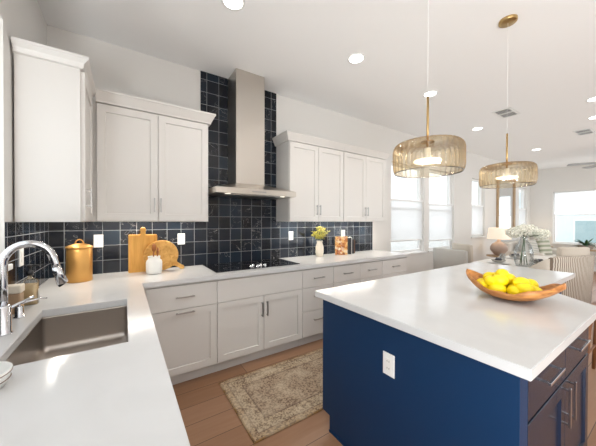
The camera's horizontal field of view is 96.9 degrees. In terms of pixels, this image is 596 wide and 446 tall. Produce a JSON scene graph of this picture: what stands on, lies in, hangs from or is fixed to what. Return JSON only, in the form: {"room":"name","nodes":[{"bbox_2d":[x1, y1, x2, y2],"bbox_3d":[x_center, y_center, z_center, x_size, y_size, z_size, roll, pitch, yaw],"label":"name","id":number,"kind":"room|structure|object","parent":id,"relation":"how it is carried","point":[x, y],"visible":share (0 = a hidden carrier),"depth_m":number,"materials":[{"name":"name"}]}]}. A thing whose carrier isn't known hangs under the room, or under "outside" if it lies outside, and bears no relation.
{"room":"kitchen","nodes":[
{"label":"kitchen","id":0,"kind":"room"},
{"bbox_2d":[0,0,46,285],"bbox_3d":[-0.452,-0.115,-0.421,0.160,3.028,6.197,0,1,-33],"label":"wall","id":1,"kind":"structure","parent":0,"point":[22,19],"depth_m":1.46,"materials":[{"name":"white paint"}]},
{"bbox_2d":[5,222,48,285],"bbox_3d":[-1.157,0.237,0.801,0.009,0.474,3.368,0,1,-33],"label":"backsplash","id":2,"kind":"structure","parent":1,"relation":"attached to","point":[15,232],"depth_m":1.73,"materials":[{"name":"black tile"}]},
{"bbox_2d":[8,264,12,270],"bbox_3d":[-1.109,-0.405,0.630,0.145,1.330,1.840,0,1,-33],"label":"window","id":3,"kind":"structure","parent":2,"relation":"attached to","point":[10,266],"depth_m":1.41,"materials":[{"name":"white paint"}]},
{"bbox_2d":[19,248,23,266],"bbox_3d":[-1.673,0.203,1.599,0.009,0.115,0.070,0,1,-33],"label":"wall outlet","id":4,"kind":"object","parent":2,"relation":"attached to","point":[21,251],"visible":0.78,"depth_m":1.59,"materials":[{"name":"white plastic"}]},
{"bbox_2d":[11,36,95,221],"bbox_3d":[-1.691,-0.524,1.929,0.345,1.030,0.884,0,1,-33],"label":"upper cabinet","id":5,"kind":"object","parent":1,"relation":"attached to","point":[55,111],"visible":0.98,"depth_m":1.59,"materials":[{"name":"white paint"}]},
{"bbox_2d":[47,25,529,273],"bbox_3d":[2.673,-0.154,5.452,11.849,3.028,0.160,0,1,-33],"label":"wall","id":6,"kind":"structure","parent":0,"point":[115,68],"depth_m":4.04,"materials":[{"name":"white paint"}]},
{"bbox_2d":[95,87,215,221],"bbox_3d":[-1.303,-0.543,2.495,0.946,1.059,0.366,0,1,-33],"label":"upper cabinet","id":7,"kind":"object","parent":6,"relation":"attached to","point":[152,155],"visible":1,"depth_m":2.33,"materials":[{"name":"white paint"}]},
{"bbox_2d":[49,71,372,277],"bbox_3d":[-0.424,-0.601,3.301,3.992,2.114,0.009,0,1,-33],"label":"backsplash","id":8,"kind":"structure","parent":6,"relation":"attached to","point":[236,229],"depth_m":3.01,"materials":[{"name":"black tile"}]},
{"bbox_2d":[94,235,102,247],"bbox_3d":[-1.804,0.163,2.387,0.070,0.115,0.008,0,1,-33],"label":"wall outlet","id":9,"kind":"object","parent":8,"relation":"attached to","point":[98,239],"visible":1,"depth_m":2.38,"materials":[{"name":"white plastic"}]},
{"bbox_2d":[96,237,100,244],"bbox_3d":[-1.802,0.163,2.384,0.034,0.066,0.002,0,1,-33],"label":"receptacle","id":10,"kind":"object","parent":9,"relation":"attached to","point":[98,239],"depth_m":2.38,"materials":[{"name":"white plastic"}]},
{"bbox_2d":[178,233,184,244],"bbox_3d":[-1.223,0.168,2.769,0.070,0.115,0.009,0,1,-33],"label":"wall outlet","id":11,"kind":"object","parent":8,"relation":"attached to","point":[181,237],"visible":1,"depth_m":2.77,"materials":[{"name":"white plastic"}]},
{"bbox_2d":[289,231,292,239],"bbox_3d":[-0.093,0.170,3.516,0.070,0.115,0.009,0,1,-33],"label":"wall outlet","id":12,"kind":"object","parent":8,"relation":"attached to","point":[290,232],"visible":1,"depth_m":3.51,"materials":[{"name":"white plastic"}]},
{"bbox_2d":[208,68,295,199],"bbox_3d":[-0.531,-0.970,2.925,0.900,1.367,0.494,0,1,-33],"label":"range hood","id":13,"kind":"object","parent":6,"relation":"attached to","point":[246,90],"visible":0.98,"depth_m":2.90,"materials":[{"name":"silver metal"}]},
{"bbox_2d":[272,130,345,221],"bbox_3d":[0.158,-0.547,3.460,0.926,1.059,0.366,0,1,-33],"label":"upper cabinet","id":14,"kind":"object","parent":6,"relation":"attached to","point":[309,166],"visible":1,"depth_m":3.31,"materials":[{"name":"white paint"}]},
{"bbox_2d":[343,143,390,221],"bbox_3d":[0.937,-0.549,3.975,0.942,1.059,0.366,0,1,-33],"label":"upper cabinet","id":15,"kind":"object","parent":6,"relation":"attached to","point":[364,169],"visible":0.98,"depth_m":3.81,"materials":[{"name":"white paint"}]},
{"bbox_2d":[391,163,425,253],"bbox_3d":[2.052,-0.253,5.002,1.090,1.690,0.145,0,1,-33],"label":"window","id":16,"kind":"structure","parent":6,"relation":"in","point":[406,215],"depth_m":5.02,"materials":[{"name":"white paint"}]},
{"bbox_2d":[391,200,421,240],"bbox_3d":[2.061,-0.047,4.991,1.006,0.740,0.004,0,1,-33],"label":"roller shade","id":17,"kind":"object","parent":16,"relation":"attached to","point":[406,215],"depth_m":4.98,"materials":[{"name":"white fabric"}]},
{"bbox_2d":[428,170,452,251],"bbox_3d":[3.039,-0.256,5.654,1.055,1.690,0.145,0,1,-33],"label":"window","id":18,"kind":"structure","parent":6,"relation":"in","point":[440,215],"depth_m":5.66,"materials":[{"name":"white paint"}]},
{"bbox_2d":[429,205,451,239],"bbox_3d":[3.047,-0.010,5.643,0.971,0.740,0.004,0,1,-33],"label":"roller shade","id":19,"kind":"object","parent":18,"relation":"attached to","point":[440,216],"depth_m":5.64,"materials":[{"name":"white fabric"}]},
{"bbox_2d":[471,179,485,237],"bbox_3d":[4.447,-0.360,6.583,0.760,1.450,0.145,0,1,-33],"label":"window","id":20,"kind":"structure","parent":6,"relation":"in","point":[477,210],"depth_m":6.61,"materials":[{"name":"white paint"}]},
{"bbox_2d":[472,206,482,233],"bbox_3d":[4.455,-0.070,6.572,0.676,0.710,0.004,0,1,-33],"label":"roller shade","id":21,"kind":"object","parent":20,"relation":"attached to","point":[477,211],"depth_m":6.58,"materials":[{"name":"white fabric"}]},
{"bbox_2d":[496,176,515,227],"bbox_3d":[5.871,-0.433,7.439,1.240,1.670,0.044,0,1,-33],"label":"wall mirror","id":22,"kind":"object","parent":6,"relation":"attached to","point":[505,197],"visible":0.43,"depth_m":7.42,"materials":[{"name":"brown wood"}]},
{"bbox_2d":[499,180,513,227],"bbox_3d":[5.868,-0.433,7.444,1.060,1.490,0.008,0,1,-33],"label":"mirror glass","id":23,"kind":"object","parent":22,"relation":"attached to","point":[506,195],"depth_m":7.45,"materials":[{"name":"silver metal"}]},
{"bbox_2d":[519,188,525,224],"bbox_3d":[6.976,-0.367,8.253,0.760,1.450,0.145,0,1,-33],"label":"window","id":24,"kind":"structure","parent":6,"relation":"in","point":[522,212],"depth_m":8.32,"materials":[{"name":"white paint"}]},
{"bbox_2d":[519,209,525,224],"bbox_3d":[6.984,-0.077,8.242,0.676,0.710,0.004,0,1,-33],"label":"roller shade","id":25,"kind":"object","parent":24,"relation":"attached to","point":[522,212],"depth_m":8.27,"materials":[{"name":"white fabric"}]},
{"bbox_2d":[37,0,595,170],"bbox_3d":[4.428,-1.694,2.788,11.929,0.100,6.597,0,1,-33],"label":"ceiling","id":26,"kind":"structure","parent":0,"point":[302,49],"depth_m":2.56,"materials":[{"name":"white paint"}]},
{"bbox_2d":[221,0,244,10],"bbox_3d":[-0.481,-1.643,1.962,0.176,0.006,0.176,0,1,-33],"label":"recessed light","id":27,"kind":"object","parent":26,"relation":"in","point":[233,5],"visible":1,"depth_m":1.99,"materials":[{"name":"white plastic"}]},
{"bbox_2d":[224,0,242,8],"bbox_3d":[-0.481,-1.645,1.962,0.139,0.002,0.139,0,1,-33],"label":"diffuser","id":28,"kind":"object","parent":27,"relation":"attached to","point":[229,4],"depth_m":1.99,"materials":[{"name":"white"}]},
{"bbox_2d":[347,53,364,63],"bbox_3d":[0.585,-1.647,2.648,0.176,0.006,0.176,0,1,-33],"label":"recessed light","id":29,"kind":"object","parent":26,"relation":"in","point":[356,58],"visible":1,"depth_m":2.64,"materials":[{"name":"white plastic"}]},
{"bbox_2d":[349,55,362,62],"bbox_3d":[0.585,-1.648,2.648,0.139,0.002,0.139,0,1,-33],"label":"diffuser","id":30,"kind":"object","parent":29,"relation":"attached to","point":[352,58],"depth_m":2.64,"materials":[{"name":"white"}]},
{"bbox_2d":[393,0,465,177],"bbox_3d":[0.742,-0.963,1.506,0.376,1.356,0.376,0,1,-33],"label":"pendant lamp","id":31,"kind":"object","parent":26,"relation":"hanging from","point":[426,144],"visible":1,"depth_m":1.52,"materials":[{"name":"gold metal"}]},
{"bbox_2d":[423,147,430,157],"bbox_3d":[0.741,-0.396,1.511,0.060,0.065,0.060,0,1,-33],"label":"socket","id":32,"kind":"object","parent":31,"relation":"attached to","point":[427,151],"depth_m":1.50,"materials":[{"name":"white ceramic"}]},
{"bbox_2d":[423,91,437,96],"bbox_3d":[1.694,-1.650,3.381,0.176,0.006,0.176,0,1,-33],"label":"recessed light","id":33,"kind":"object","parent":26,"relation":"in","point":[429,93],"visible":0.95,"depth_m":3.36,"materials":[{"name":"white plastic"}]},
{"bbox_2d":[424,92,435,96],"bbox_3d":[1.694,-1.651,3.381,0.139,0.002,0.139,0,1,-33],"label":"diffuser","id":34,"kind":"object","parent":33,"relation":"attached to","point":[430,94],"depth_m":3.39,"materials":[{"name":"white"}]},
{"bbox_2d":[471,127,482,130],"bbox_3d":[3.157,-1.657,4.647,0.176,0.006,0.176,0,1,-33],"label":"recessed light","id":35,"kind":"object","parent":26,"relation":"in","point":[476,128],"visible":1,"depth_m":4.63,"materials":[{"name":"white plastic"}]},
{"bbox_2d":[492,107,519,118],"bbox_3d":[3.127,-1.651,3.968,0.420,0.008,0.220,0,1,-33],"label":"ceiling vent","id":36,"kind":"object","parent":26,"relation":"in","point":[506,112],"visible":1,"depth_m":3.97,"materials":[{"name":"grey metal"}]},
{"bbox_2d":[479,14,537,188],"bbox_3d":[1.700,-0.972,2.143,0.376,1.344,0.376,0,1,-33],"label":"pendant lamp","id":37,"kind":"object","parent":26,"relation":"hanging from","point":[509,20],"visible":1,"depth_m":2.14,"materials":[{"name":"gold metal"}]},
{"bbox_2d":[503,168,510,175],"bbox_3d":[1.698,-0.411,2.148,0.060,0.065,0.060,0,1,-33],"label":"socket","id":38,"kind":"object","parent":37,"relation":"attached to","point":[506,171],"depth_m":2.13,"materials":[{"name":"white ceramic"}]},
{"bbox_2d":[567,162,595,168],"bbox_3d":[7.093,-1.493,5.896,1.461,0.338,1.461,0,1,-33],"label":"ceiling fan","id":39,"kind":"object","parent":26,"relation":"hanging from","point":[589,163],"visible":1,"depth_m":6.24,"materials":[{"name":"white plastic"}]},
{"bbox_2d":[573,128,595,135],"bbox_3d":[5.210,-1.653,4.805,0.420,0.008,0.220,0,1,-33],"label":"ceiling vent","id":40,"kind":"object","parent":26,"relation":"in","point":[589,130],"visible":1,"depth_m":4.81,"materials":[{"name":"grey metal"}]},
{"bbox_2d":[586,97,595,101],"bbox_3d":[3.949,-1.646,3.504,0.176,0.006,0.176,0,1,-33],"label":"recessed light","id":41,"kind":"object","parent":26,"relation":"in","point":[592,99],"visible":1,"depth_m":3.52,"materials":[{"name":"white plastic"}]},
{"bbox_2d":[172,272,595,445],"bbox_3d":[4.421,1.434,2.812,11.929,0.100,6.597,0,1,-33],"label":"floor","id":42,"kind":"structure","parent":0,"point":[209,418],"depth_m":1.90,"materials":[{"name":"brown wood"}]},
{"bbox_2d":[144,280,216,384],"bbox_3d":[-1.131,0.939,2.461,0.579,0.874,0.652,0,1,-33],"label":"base cabinet","id":43,"kind":"object","parent":42,"relation":"on","point":[184,316],"visible":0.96,"depth_m":2.24,"materials":[{"name":"white paint"}]},
{"bbox_2d":[215,269,301,371],"bbox_3d":[-0.501,0.937,2.877,0.929,0.874,0.652,0,1,-33],"label":"base cabinet","id":44,"kind":"object","parent":42,"relation":"on","point":[259,316],"visible":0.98,"depth_m":2.60,"materials":[{"name":"white paint"}]},
{"bbox_2d":[219,348,322,443],"bbox_3d":[0.212,1.374,2.412,1.654,0.008,0.740,0,1,-33],"label":"rug","id":45,"kind":"object","parent":42,"relation":"on","point":[268,400],"visible":0.52,"depth_m":2.11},
{"bbox_2d":[299,266,332,345],"bbox_3d":[0.072,0.935,3.256,0.444,0.874,0.652,0,1,-33],"label":"base cabinet","id":46,"kind":"object","parent":42,"relation":"on","point":[313,279],"visible":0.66,"depth_m":2.97,"materials":[{"name":"white paint"}]},
{"bbox_2d":[333,263,359,286],"bbox_3d":[0.448,0.934,3.504,0.454,0.874,0.652,0,1,-33],"label":"base cabinet","id":47,"kind":"object","parent":42,"relation":"on","point":[345,274],"visible":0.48,"depth_m":3.24,"materials":[{"name":"white paint"}]},
{"bbox_2d":[359,260,381,282],"bbox_3d":[0.815,0.933,3.747,0.424,0.874,0.652,0,1,-33],"label":"base cabinet","id":48,"kind":"object","parent":42,"relation":"on","point":[369,270],"visible":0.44,"depth_m":3.48,"materials":[{"name":"white paint"}]},
{"bbox_2d":[381,257,406,278],"bbox_3d":[1.228,0.931,4.019,0.564,0.874,0.652,0,1,-33],"label":"base cabinet","id":49,"kind":"object","parent":42,"relation":"on","point":[392,267],"visible":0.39,"depth_m":3.76,"materials":[{"name":"white paint"}]},
{"bbox_2d":[433,247,467,268],"bbox_3d":[2.784,0.903,4.608,0.600,0.931,0.600,0,0,-24],"label":"dining chair","id":50,"kind":"object","parent":42,"relation":"on","point":[442,257],"visible":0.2,"depth_m":4.45,"materials":[{"name":"grey fabric"}]},
{"bbox_2d":[315,262,595,445],"bbox_3d":[1.443,0.927,2.012,2.411,0.914,1.166,0,1,-33],"label":"kitchen island","id":51,"kind":"object","parent":42,"relation":"on","point":[474,367],"visible":0.98,"depth_m":1.30,"materials":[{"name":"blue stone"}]},
{"bbox_2d":[383,351,394,378],"bbox_3d":[0.468,0.732,1.365,0.008,0.115,0.070,0,1,-33],"label":"island outlet","id":52,"kind":"object","parent":51,"relation":"attached to","point":[388,359],"visible":1,"depth_m":1.36,"materials":[{"name":"white plastic"}]},
{"bbox_2d":[385,357,390,371],"bbox_3d":[0.465,0.732,1.364,0.002,0.066,0.034,0,1,-33],"label":"receptacle","id":53,"kind":"object","parent":52,"relation":"attached to","point":[387,359],"depth_m":1.36,"materials":[{"name":"white plastic"}]},
{"bbox_2d":[315,262,595,381],"bbox_3d":[1.444,0.490,2.009,2.411,0.040,1.166,0,1,-33],"label":"island countertop","id":54,"kind":"structure","parent":51,"relation":"on","point":[442,307],"depth_m":1.39,"materials":[{"name":"white stone"}]},
{"bbox_2d":[466,269,565,300],"bbox_3d":[1.335,0.399,1.664,0.344,0.145,0.507,0,1,-33],"label":"wooden bowl","id":55,"kind":"object","parent":54,"relation":"on","point":[549,290],"visible":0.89,"depth_m":1.52,"materials":[{"name":"brown wood"}]},
{"bbox_2d":[479,280,487,290],"bbox_3d":[1.223,0.411,1.734,0.086,0.077,0.082,0,0,-11],"label":"lemon","id":56,"kind":"object","parent":55,"relation":"in","point":[481,282],"visible":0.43,"depth_m":1.71,"materials":[{"name":"yellow food"}]},
{"bbox_2d":[487,283,506,292],"bbox_3d":[1.250,0.415,1.657,0.082,0.075,0.088,0,0,-20],"label":"lemon","id":57,"kind":"object","parent":55,"relation":"in","point":[497,287],"visible":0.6,"depth_m":1.63,"materials":[{"name":"yellow food"}]},
{"bbox_2d":[484,276,496,285],"bbox_3d":[1.241,0.376,1.698,0.082,0.075,0.088,0,0,-15],"label":"lemon","id":58,"kind":"object","parent":57,"relation":"on","point":[489,280],"visible":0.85,"depth_m":1.67,"materials":[{"name":"yellow food"}]},
{"bbox_2d":[507,285,520,293],"bbox_3d":[1.310,0.415,1.594,0.082,0.075,0.088,0,0,-15],"label":"lemon","id":59,"kind":"object","parent":55,"relation":"in","point":[512,289],"visible":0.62,"depth_m":1.57,"materials":[{"name":"yellow food"}]},
{"bbox_2d":[516,283,535,292],"bbox_3d":[1.341,0.393,1.555,0.087,0.076,0.083,0,0,4],"label":"lemon","id":60,"kind":"object","parent":55,"relation":"in","point":[522,287],"visible":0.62,"depth_m":1.54,"materials":[{"name":"yellow food"}]},
{"bbox_2d":[528,279,538,286],"bbox_3d":[1.436,0.382,1.629,0.082,0.075,0.088,0,0,-3],"label":"lemon","id":61,"kind":"object","parent":55,"relation":"in","point":[533,282],"visible":0.36,"depth_m":1.59,"materials":[{"name":"yellow food"}]},
{"bbox_3d":[1.299,0.418,1.719,0.075,0.074,0.106,-12,-4,-8],"label":"lemon","id":62,"kind":"object","parent":55,"relation":"in","visible":0},
{"bbox_2d":[483,272,494,278],"bbox_3d":[1.288,0.366,1.771,0.086,0.077,0.082,0,0,12],"label":"lemon","id":63,"kind":"object","parent":62,"relation":"on","point":[486,273],"visible":0.38,"depth_m":1.75,"materials":[{"name":"yellow food"}]},
{"bbox_2d":[493,274,509,285],"bbox_3d":[1.284,0.365,1.678,0.088,0.075,0.082,0,0,-19],"label":"lemon","id":64,"kind":"object","parent":62,"relation":"on","point":[501,279],"visible":0.64,"depth_m":1.65,"materials":[{"name":"yellow food"}]},
{"bbox_2d":[452,243,472,262],"bbox_3d":[3.641,0.897,5.563,0.600,0.931,0.520,0,0,-8],"label":"dining chair","id":65,"kind":"object","parent":42,"relation":"on","point":[457,246],"visible":0.21,"depth_m":5.33,"materials":[{"name":"beige fabric"}]},
{"bbox_2d":[486,254,506,256],"bbox_3d":[4.812,1.068,6.328,0.500,0.580,0.500,0,1,-33],"label":"side table","id":66,"kind":"object","parent":42,"relation":"on","point":[489,255],"visible":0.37,"depth_m":6.32,"materials":[{"name":"brown wood"}]},
{"bbox_2d":[487,228,511,255],"bbox_3d":[4.813,0.447,6.323,0.473,0.660,0.473,0,1,-33],"label":"table lamp","id":67,"kind":"object","parent":66,"relation":"on","point":[498,248],"visible":0.99,"depth_m":6.20,"materials":[{"name":"beige fabric"}]},
{"bbox_2d":[473,254,551,267],"bbox_3d":[3.772,0.991,4.346,1.920,0.760,0.840,0,1,-33],"label":"dining table","id":68,"kind":"object","parent":42,"relation":"on","point":[513,262],"visible":0.12,"depth_m":4.30,"materials":[{"name":"white paint"}]},
{"bbox_2d":[487,261,509,263],"bbox_3d":[3.039,0.603,4.002,0.284,0.017,0.284,0,1,-33],"label":"dinner plate","id":69,"kind":"object","parent":68,"relation":"on","point":[487,261],"visible":0.85,"depth_m":4.00,"materials":[{"name":"white ceramic"}]},
{"bbox_2d":[491,259,505,262],"bbox_3d":[3.039,0.575,4.002,0.184,0.038,0.184,0,1,-33],"label":"soup bowl","id":70,"kind":"object","parent":69,"relation":"on","point":[494,260],"visible":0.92,"depth_m":3.96,"materials":[{"name":"grey"}]},
{"bbox_3d":[3.205,0.391,3.750,0.218,0.446,0.218,0,1,-33],"label":"glass vase","id":71,"kind":"object","parent":68,"relation":"on","visible":0},
{"bbox_2d":[505,227,527,264],"bbox_3d":[3.119,0.323,3.750,0.277,0.543,0.206,0,0,13],"label":"hydrangea","id":72,"kind":"object","parent":71,"relation":"in","point":[511,232],"visible":0.84,"depth_m":3.72,"materials":[{"name":"beige plant"}]},
{"bbox_2d":[515,223,533,263],"bbox_3d":[3.165,0.300,3.687,0.222,0.590,0.211,1,1,42],"label":"hydrangea","id":73,"kind":"object","parent":71,"relation":"in","point":[527,230],"visible":0.86,"depth_m":3.65,"materials":[{"name":"beige plant"}]},
{"bbox_2d":[519,224,538,264],"bbox_3d":[3.284,0.307,3.809,0.289,0.575,0.210,0,0,22],"label":"hydrangea","id":74,"kind":"object","parent":71,"relation":"in","point":[536,229],"visible":0.34,"depth_m":3.75,"materials":[{"name":"beige plant"}]},
{"bbox_2d":[524,229,550,264],"bbox_3d":[3.355,0.338,3.721,0.363,0.516,0.232,0,0,-1],"label":"hydrangea","id":75,"kind":"object","parent":71,"relation":"in","point":[544,234],"visible":0.8,"depth_m":3.69,"materials":[{"name":"beige plant"}]},
{"bbox_2d":[503,240,556,256],"bbox_3d":[6.438,0.934,7.222,2.000,0.840,0.900,0,1,-33],"label":"sofa","id":76,"kind":"object","parent":42,"relation":"on","point":[512,245],"visible":0.1,"depth_m":6.94,"materials":[{"name":"beige fabric"}]},
{"bbox_2d":[518,242,528,251],"bbox_3d":[5.909,0.687,6.915,0.400,0.388,0.188,0,1,-33],"label":"cushion","id":77,"kind":"object","parent":76,"relation":"on","point":[520,244],"visible":0.56,"depth_m":6.83,"materials":[{"name":"grey fabric"}]},
{"bbox_2d":[525,239,538,252],"bbox_3d":[6.377,0.666,7.182,0.440,0.427,0.194,0,0,-25],"label":"cushion","id":78,"kind":"object","parent":76,"relation":"on","point":[532,245],"visible":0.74,"depth_m":7.10,"materials":[{"name":"white fabric"}]},
{"bbox_2d":[536,239,551,254],"bbox_3d":[6.845,0.656,7.347,0.460,0.446,0.197,0,0,-13],"label":"cushion","id":79,"kind":"object","parent":76,"relation":"on","point":[544,247],"visible":0.81,"depth_m":7.28,"materials":[{"name":"beige fabric"}]},
{"bbox_2d":[529,255,594,303],"bbox_3d":[3.450,0.894,3.588,0.816,0.966,0.600,0,0,-16],"label":"dining chair","id":80,"kind":"object","parent":42,"relation":"on","point":[579,287],"visible":0.44,"depth_m":3.31,"materials":[{"name":"beige fabric"}]},
{"bbox_2d":[556,247,589,255],"bbox_3d":[5.077,0.904,5.091,0.580,0.931,0.600,0,0,-1],"label":"dining chair","id":81,"kind":"object","parent":42,"relation":"on","point":[561,251],"visible":0.21,"depth_m":4.81,"materials":[{"name":"beige fabric"}]},
{"bbox_2d":[587,302,595,368],"bbox_3d":[2.731,1.063,2.257,0.426,0.646,0.356,0,1,-33],"label":"counter stool","id":82,"kind":"object","parent":42,"relation":"on","point":[593,348],"visible":0.42,"depth_m":2.47,"materials":[{"name":"brown wood"}]},
{"bbox_3d":[8.225,1.044,6.821,0.400,0.635,1.500,0,1,-33],"label":"console table","id":83,"kind":"object","parent":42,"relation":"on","visible":0},
{"bbox_2d":[574,239,595,249],"bbox_3d":[7.891,0.570,7.228,0.573,0.305,0.555,0,1,-33],"label":"potted fern","id":84,"kind":"object","parent":83,"relation":"on","point":[586,244],"visible":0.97,"depth_m":7.18,"materials":[{"name":"green plant"}]},
{"bbox_3d":[-0.364,0.958,0.187,0.649,0.874,1.399,0,1,-33],"label":"base cabinet","id":85,"kind":"object","parent":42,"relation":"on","visible":0},
{"bbox_2d":[0,250,409,445],"bbox_3d":[0.545,0.489,1.927,4.069,0.040,3.367,0,1,-33],"label":"countertop","id":86,"kind":"structure","parent":85,"relation":"on","point":[122,394],"depth_m":0.80,"materials":[{"name":"white stone"}]},
{"bbox_2d":[0,361,12,387],"bbox_3d":[-0.909,0.451,0.740,0.151,0.048,0.151,0,1,-33],"label":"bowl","id":87,"kind":"object","parent":86,"relation":"on","point":[6,367],"visible":1,"depth_m":0.78,"materials":[{"name":"white ceramic"}]},
{"bbox_2d":[8,283,24,313],"bbox_3d":[-1.475,0.395,1.373,0.066,0.148,0.066,0,1,-33],"label":"jar","id":88,"kind":"object","parent":86,"relation":"on","point":[15,291],"visible":0.54,"depth_m":1.35,"materials":[{"name":"beige ceramic"}]},
{"bbox_2d":[13,297,47,318],"bbox_3d":[-1.370,0.429,1.351,0.044,0.082,0.124,0,1,28],"label":"soap dispenser","id":89,"kind":"object","parent":86,"relation":"on","point":[18,310],"visible":0.91,"depth_m":1.31,"materials":[{"name":"silver metal"}]},
{"bbox_2d":[23,264,40,304],"bbox_3d":[-1.541,0.354,1.526,0.085,0.228,0.064,0,1,-33],"label":"soap bottle","id":90,"kind":"object","parent":86,"relation":"on","point":[31,289],"visible":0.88,"depth_m":1.51,"materials":[{"name":"clear glass"}]},
{"bbox_2d":[0,240,67,336],"bbox_3d":[-1.191,0.274,1.188,0.241,0.395,0.091,0,1,-40],"label":"faucet","id":91,"kind":"object","parent":86,"relation":"on","point":[60,277],"visible":1,"depth_m":1.13,"materials":[{"name":"silver metal"}]},
{"bbox_2d":[6,305,127,365],"bbox_3d":[-1.027,0.609,1.239,0.421,0.194,0.730,0,1,-33],"label":"sink","id":92,"kind":"object","parent":86,"relation":"in","point":[65,334],"visible":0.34,"depth_m":1.48,"materials":[{"name":"silver metal"}]},
{"bbox_2d":[65,239,92,282],"bbox_3d":[-1.746,0.295,2.109,0.175,0.335,0.175,0,1,-33],"label":"canister","id":93,"kind":"object","parent":86,"relation":"on","point":[79,256],"visible":0.98,"depth_m":2.05,"materials":[{"name":"gold metal"}]},
{"bbox_2d":[128,227,156,272],"bbox_3d":[-1.448,0.251,2.466,0.230,0.425,0.102,0,1,-33],"label":"cutting board","id":94,"kind":"object","parent":86,"relation":"on","point":[137,244],"visible":0.82,"depth_m":2.44,"materials":[{"name":"brown wood"}]},
{"bbox_2d":[146,255,161,274],"bbox_3d":[-1.315,0.381,2.413,0.132,0.160,0.132,0,1,-33],"label":"jar","id":95,"kind":"object","parent":86,"relation":"on","point":[153,264],"visible":0.99,"depth_m":2.36,"materials":[{"name":"white ceramic"}]},
{"bbox_2d":[151,244,155,256],"bbox_3d":[-1.321,0.310,2.416,0.048,0.243,0.028,0,0,19],"label":"wooden spoon","id":96,"kind":"object","parent":95,"relation":"in","point":[153,247],"visible":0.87,"depth_m":2.41,"materials":[{"name":"brown wood"}]},
{"bbox_2d":[143,240,183,269],"bbox_3d":[-1.283,0.313,2.543,0.360,0.300,0.081,0,1,-33],"label":"cutting board","id":97,"kind":"object","parent":86,"relation":"on","point":[168,252],"visible":0.84,"depth_m":2.54,"materials":[{"name":"brown wood"}]},
{"bbox_2d":[203,258,299,272],"bbox_3d":[-0.506,0.443,2.909,0.936,0.033,0.505,0,1,-33],"label":"cooktop","id":98,"kind":"object","parent":86,"relation":"in","point":[264,263],"visible":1,"depth_m":2.82,"materials":[{"name":"black glass"}]},
{"bbox_2d":[315,240,323,256],"bbox_3d":[0.294,0.347,3.589,0.112,0.217,0.112,0,1,-33],"label":"vase","id":99,"kind":"object","parent":86,"relation":"on","point":[319,250],"visible":1,"depth_m":3.55,"materials":[{"name":"beige ceramic"}]},
{"bbox_2d":[335,236,347,254],"bbox_3d":[0.621,0.324,3.784,0.180,0.262,0.022,0,0,-9],"label":"book","id":100,"kind":"object","parent":86,"relation":"on","point":[341,242],"visible":1,"depth_m":3.77,"materials":[{"name":"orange paper"}]},
{"bbox_2d":[348,237,350,253],"bbox_3d":[0.759,0.334,3.931,0.040,0.240,0.170,0,0,0],"label":"book","id":101,"kind":"object","parent":86,"relation":"on","point":[349,238],"visible":0.74,"depth_m":3.85,"materials":[{"name":"black paper"}]},
{"bbox_2d":[352,239,353,253],"bbox_3d":[0.820,0.346,3.998,0.022,0.215,0.150,0,0,0],"label":"book","id":102,"kind":"object","parent":86,"relation":"on","point":[352,239],"visible":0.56,"depth_m":3.92,"materials":[{"name":"black paper"}]},
{"bbox_2d":[530,164,595,266],"bbox_3d":[9.302,-0.144,6.021,0.160,3.028,6.197,0,1,-33],"label":"wall","id":103,"kind":"structure","parent":0,"point":[570,178],"depth_m":8.13,"materials":[{"name":"white paint"}]},
{"bbox_2d":[551,189,595,245],"bbox_3d":[8.681,-0.143,6.901,0.145,1.590,3.010,0,1,-33],"label":"window","id":104,"kind":"structure","parent":103,"relation":"in","point":[582,202],"depth_m":7.76,"materials":[{"name":"white paint"}]},
{"bbox_2d":[554,191,595,214],"bbox_3d":[8.669,-0.573,6.889,0.004,0.670,2.926,0,1,-33],"label":"roller shade","id":105,"kind":"object","parent":104,"relation":"attached to","point":[566,202],"depth_m":7.72,"materials":[{"name":"white fabric"}]},
{"bbox_2d":[577,245,594,249],"bbox_3d":[7.912,0.664,7.258,0.340,0.114,0.338,0,1,-33],"label":"pot","id":106,"kind":"object","parent":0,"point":[590,246],"depth_m":7.16,"materials":[{"name":"beige ceramic"}]},
{"label":"outside","id":107,"kind":"structure","parent":0,"visible":0},
{"bbox_2d":[391,240,446,250],"bbox_3d":[4.877,1.659,6.233,75.000,0.100,65.000,0,1,-33],"label":"ground","id":108,"kind":"structure","parent":107,"point":[404,245],"depth_m":18.63,"materials":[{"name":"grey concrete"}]},
{"bbox_2d":[477,192,595,242],"bbox_3d":[14.848,0.018,11.006,3.090,3.150,12.000,0,1,-33],"label":"house","id":109,"kind":"structure","parent":108,"relation":"on","point":[569,228],"depth_m":11.88,"materials":[{"name":"white"}]},
{"bbox_3d":[1.374,0.416,1.750,0.106,0.074,0.075,11,-11,1],"label":"lemon","id":110,"kind":"object","parent":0,"visible":0},
{"bbox_2d":[507,273,515,284],"bbox_3d":[1.361,0.363,1.706,0.083,0.076,0.087,0,0,-26],"label":"lemon","id":111,"kind":"object","parent":110,"relation":"on","point":[510,277],"visible":0.23,"depth_m":1.67,"materials":[{"name":"yellow food"}]},
{"bbox_2d":[495,269,508,276],"bbox_3d":[1.332,0.336,1.722,0.083,0.076,0.087,0,0,14],"label":"lemon","id":112,"kind":"object","parent":111,"relation":"on","point":[504,272],"visible":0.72,"depth_m":1.69,"materials":[{"name":"yellow food"}]},
{"bbox_3d":[1.361,0.419,1.652,0.106,0.074,0.075,11,-10,7],"label":"lemon","id":113,"kind":"object","parent":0,"visible":0},
{"bbox_2d":[512,277,530,285],"bbox_3d":[1.364,0.367,1.611,0.088,0.075,0.082,0,1,-42],"label":"lemon","id":114,"kind":"object","parent":113,"relation":"on","point":[517,280],"visible":0.67,"depth_m":1.59,"materials":[{"name":"yellow food"}]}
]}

